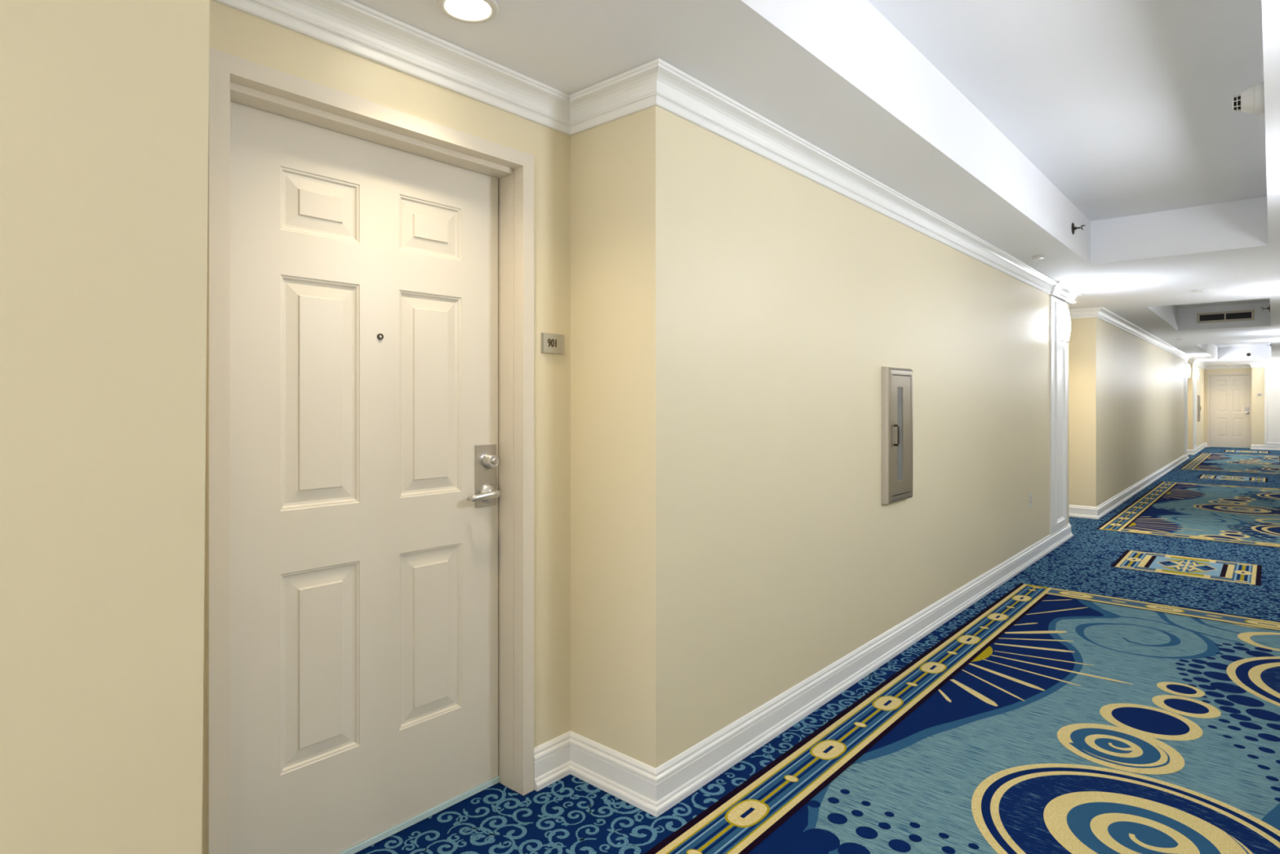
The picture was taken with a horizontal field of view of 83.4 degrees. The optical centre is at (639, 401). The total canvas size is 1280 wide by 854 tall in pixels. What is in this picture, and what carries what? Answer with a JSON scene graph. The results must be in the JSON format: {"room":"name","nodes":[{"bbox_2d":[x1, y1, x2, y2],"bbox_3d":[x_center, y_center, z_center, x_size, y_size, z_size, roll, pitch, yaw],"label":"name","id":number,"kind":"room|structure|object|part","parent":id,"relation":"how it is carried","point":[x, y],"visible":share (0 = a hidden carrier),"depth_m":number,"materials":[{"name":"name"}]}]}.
{"room":"hotel corridor","nodes":[
{"label":"hotel corridor","id":0,"kind":"room"},
{"bbox_2d":[0,0,1204,853],"bbox_3d":[6.604,0.120,10.320,0.705,2.420,30.220,0,0,41],"label":"wall","id":1,"kind":"structure","parent":0,"point":[713,532],"depth_m":2.42,"materials":[{"name":"beige paint"}]},
{"bbox_2d":[206,47,533,853],"bbox_3d":[-0.794,0.243,2.174,0.265,2.174,1.002,0,0,41],"label":"door","id":2,"kind":"structure","parent":1,"relation":"in","point":[370,300],"depth_m":2.13,"materials":[{"name":"white paint"}]},
{"bbox_3d":[-0.519,0.313,2.407,0.117,0.031,0.034,0,0,-39],"label":"lever handle","id":3,"kind":"part","parent":2,"relation":"part of","materials":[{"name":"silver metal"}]},
{"bbox_3d":[-0.529,0.252,2.465,0.010,0.211,0.084,0,0,41],"label":"lock plate","id":4,"kind":"part","parent":2,"relation":"part of","materials":[{"name":"silver metal"}]},
{"bbox_2d":[541,332,564,354],"bbox_3d":[-0.306,-0.206,2.541,0.013,0.072,0.104,0,0,41],"label":"number sign","id":5,"kind":"object","parent":1,"relation":"attached to","point":[553,344],"visible":1,"depth_m":2.53,"materials":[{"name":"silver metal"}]},
{"bbox_2d":[212,0,1279,368],"bbox_3d":[7.361,-1.018,9.454,2.385,0.103,29.920,0,0,41],"label":"crown molding","id":6,"kind":"structure","parent":1,"relation":"attached to","point":[351,26],"depth_m":2.43,"materials":[{"name":"white wood"}]},
{"bbox_2d":[533,442,1207,817],"bbox_3d":[6.642,1.262,10.087,0.470,0.136,29.920,0,0,41],"label":"baseboard","id":7,"kind":"structure","parent":1,"relation":"attached to","point":[655,791],"depth_m":2.79,"materials":[{"name":"white wood"}]},
{"bbox_2d":[881,366,912,504],"bbox_3d":[1.378,0.172,3.800,0.068,0.710,0.340,0,0,41],"label":"fire extinguisher cabinet","id":8,"kind":"object","parent":1,"relation":"attached to","point":[896,383],"visible":1,"depth_m":3.74,"materials":[{"name":"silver metal"}]},
{"bbox_3d":[1.328,0.172,3.712,0.028,0.110,0.011,0,0,41],"label":"pull handle","id":9,"kind":"part","parent":8,"relation":"part of","materials":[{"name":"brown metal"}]},
{"bbox_3d":[1.379,0.172,3.799,0.010,0.621,0.251,0,0,41],"label":"cabinet door","id":10,"kind":"part","parent":8,"relation":"part of","materials":[{"name":"grey metal"}]},
{"bbox_2d":[1028,491,1031,506],"bbox_3d":[3.236,0.807,5.955,0.008,0.120,0.070,0,0,41],"label":"wall outlet","id":11,"kind":"object","parent":1,"relation":"attached to","point":[1029,493],"visible":1,"depth_m":5.94,"materials":[{"name":"white plastic"}]},
{"bbox_2d":[1049,294,1067,533],"bbox_3d":[3.935,0.114,6.734,0.028,2.158,0.670,0,0,41],"label":"pilaster","id":12,"kind":"object","parent":1,"relation":"attached to","point":[1058,349],"visible":0.96,"depth_m":6.59,"materials":[{"name":"white wood"}]},
{"bbox_3d":[3.937,0.105,6.727,0.016,2.050,0.380,0,0,41],"label":"frame moulding","id":13,"kind":"part","parent":12,"relation":"part of","materials":[{"name":"white wood"}]},
{"bbox_2d":[1057,307,1070,342],"bbox_3d":[3.968,-0.715,6.712,0.082,0.300,0.290,0,0,41],"label":"wall sconce","id":14,"kind":"object","parent":12,"relation":"attached to","point":[1063,314],"visible":1,"depth_m":6.62,"materials":[{"name":"white glass"}]},
{"bbox_2d":[1184,359,1187,454],"bbox_3d":[12.601,0.114,16.578,0.028,2.158,0.700,0,0,41],"label":"pilaster","id":15,"kind":"object","parent":1,"relation":"attached to","point":[1185,361],"visible":1,"depth_m":16.43,"materials":[{"name":"white wood"}]},
{"bbox_2d":[1186,364,1191,377],"bbox_3d":[12.624,-0.715,16.545,0.082,0.300,0.290,0,0,41],"label":"wall sconce","id":16,"kind":"object","parent":15,"relation":"attached to","point":[1188,366],"visible":1,"depth_m":16.46,"materials":[{"name":"white glass"}]},
{"bbox_2d":[1193,364,1195,448],"bbox_3d":[14.240,0.114,18.440,0.028,2.158,0.700,0,0,41],"label":"pilaster","id":17,"kind":"object","parent":1,"relation":"attached to","point":[1194,365],"visible":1,"depth_m":18.30,"materials":[{"name":"white wood"}]},
{"bbox_3d":[14.241,0.105,18.432,0.016,2.050,0.370,0,0,41],"label":"frame moulding","id":18,"kind":"part","parent":17,"relation":"part of","materials":[{"name":"white wood"}]},
{"bbox_2d":[1195,368,1199,380],"bbox_3d":[14.269,-0.715,18.414,0.082,0.300,0.290,0,0,41],"label":"wall sconce","id":19,"kind":"object","parent":17,"relation":"attached to","point":[1197,372],"visible":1,"depth_m":18.32,"materials":[{"name":"white glass"}]},
{"bbox_2d":[1197,395,1200,421],"bbox_3d":[15.048,0.172,19.327,0.068,0.710,0.340,0,0,41],"label":"fire extinguisher cabinet","id":20,"kind":"object","parent":1,"relation":"attached to","point":[1198,396],"visible":1,"depth_m":19.22,"materials":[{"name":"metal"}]},
{"bbox_2d":[353,0,1279,365],"bbox_3d":[7.356,-1.337,9.525,2.885,0.535,30.420,0,0,41],"label":"ceiling","id":21,"kind":"structure","parent":0,"point":[1015,123],"depth_m":3.06,"materials":[{"name":"white paint"}]},
{"bbox_2d":[436,0,498,23],"bbox_3d":[-0.464,-1.066,1.940,0.164,0.010,0.164,0,0,41],"label":"recessed light","id":22,"kind":"object","parent":21,"relation":"in","point":[470,11],"visible":1,"depth_m":1.95,"materials":[{"name":"white glass"}]},
{"bbox_2d":[1031,255,1044,259],"bbox_3d":[2.930,-1.063,5.292,0.084,0.014,0.084,0,0,41],"label":"sprinkler cover","id":23,"kind":"object","parent":21,"relation":"attached to","point":[1037,257],"visible":1,"depth_m":5.27,"materials":[{"name":"white plastic"}]},
{"bbox_2d":[1071,222,1085,234],"bbox_3d":[3.092,-1.227,5.064,0.075,0.084,0.084,0,0,41],"label":"sprinkler","id":24,"kind":"object","parent":21,"relation":"attached to","point":[1073,228],"visible":1,"depth_m":5.07,"materials":[{"name":"brown metal"}]},
{"bbox_2d":[1194,289,1205,293],"bbox_3d":[5.382,-1.063,6.906,0.084,0.014,0.084,0,0,41],"label":"sprinkler cover","id":25,"kind":"object","parent":21,"relation":"attached to","point":[1199,291],"visible":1,"depth_m":6.89,"materials":[{"name":"white plastic"}]},
{"bbox_2d":[1196,309,1254,323],"bbox_3d":[8.477,-1.237,10.412,0.652,0.150,0.008,0,0,41],"label":"ceiling vent","id":26,"kind":"object","parent":21,"relation":"in","point":[1238,315],"visible":1,"depth_m":10.40,"materials":[{"name":"metal"}]},
{"bbox_2d":[1231,81,1264,115],"bbox_3d":[2.495,-1.235,2.946,0.104,0.124,0.124,0,0,41],"label":"smoke detector","id":27,"kind":"object","parent":21,"relation":"attached to","point":[1251,100],"visible":0.98,"depth_m":2.91,"materials":[{"name":"white plastic"}]},
{"bbox_2d":[354,446,1279,853],"bbox_3d":[7.356,1.328,9.525,2.885,0.005,30.420,0,0,41],"label":"floor","id":28,"kind":"structure","parent":0,"point":[1118,693],"depth_m":2.87,"materials":[{"name":"blue carpet"}]},
{"bbox_2d":[1204,366,1278,444],"bbox_3d":[17.402,0.120,20.479,2.080,2.420,0.700,0,0,41],"label":"wall","id":29,"kind":"structure","parent":0,"point":[1257,373],"depth_m":20.15,"materials":[{"name":"beige paint"}]},
{"bbox_2d":[1207,372,1251,448],"bbox_3d":[17.160,0.243,20.915,1.002,2.174,0.265,0,0,41],"label":"door","id":30,"kind":"structure","parent":29,"relation":"in","point":[1228,394],"depth_m":20.92,"materials":[{"name":"white paint"}]},
{"bbox_2d":[1250,444,1279,450],"bbox_3d":[17.642,1.262,20.041,0.940,0.136,0.420,0,0,41],"label":"baseboard","id":31,"kind":"structure","parent":29,"relation":"attached to","point":[1253,446],"depth_m":19.99,"materials":[{"name":"white wood"}]},
{"bbox_2d":[1264,366,1279,444],"bbox_3d":[17.621,0.114,19.801,0.625,2.158,0.028,0,0,41],"label":"pilaster","id":32,"kind":"object","parent":29,"relation":"attached to","point":[1272,388],"visible":1,"depth_m":19.91,"materials":[{"name":"white wood"}]}
]}

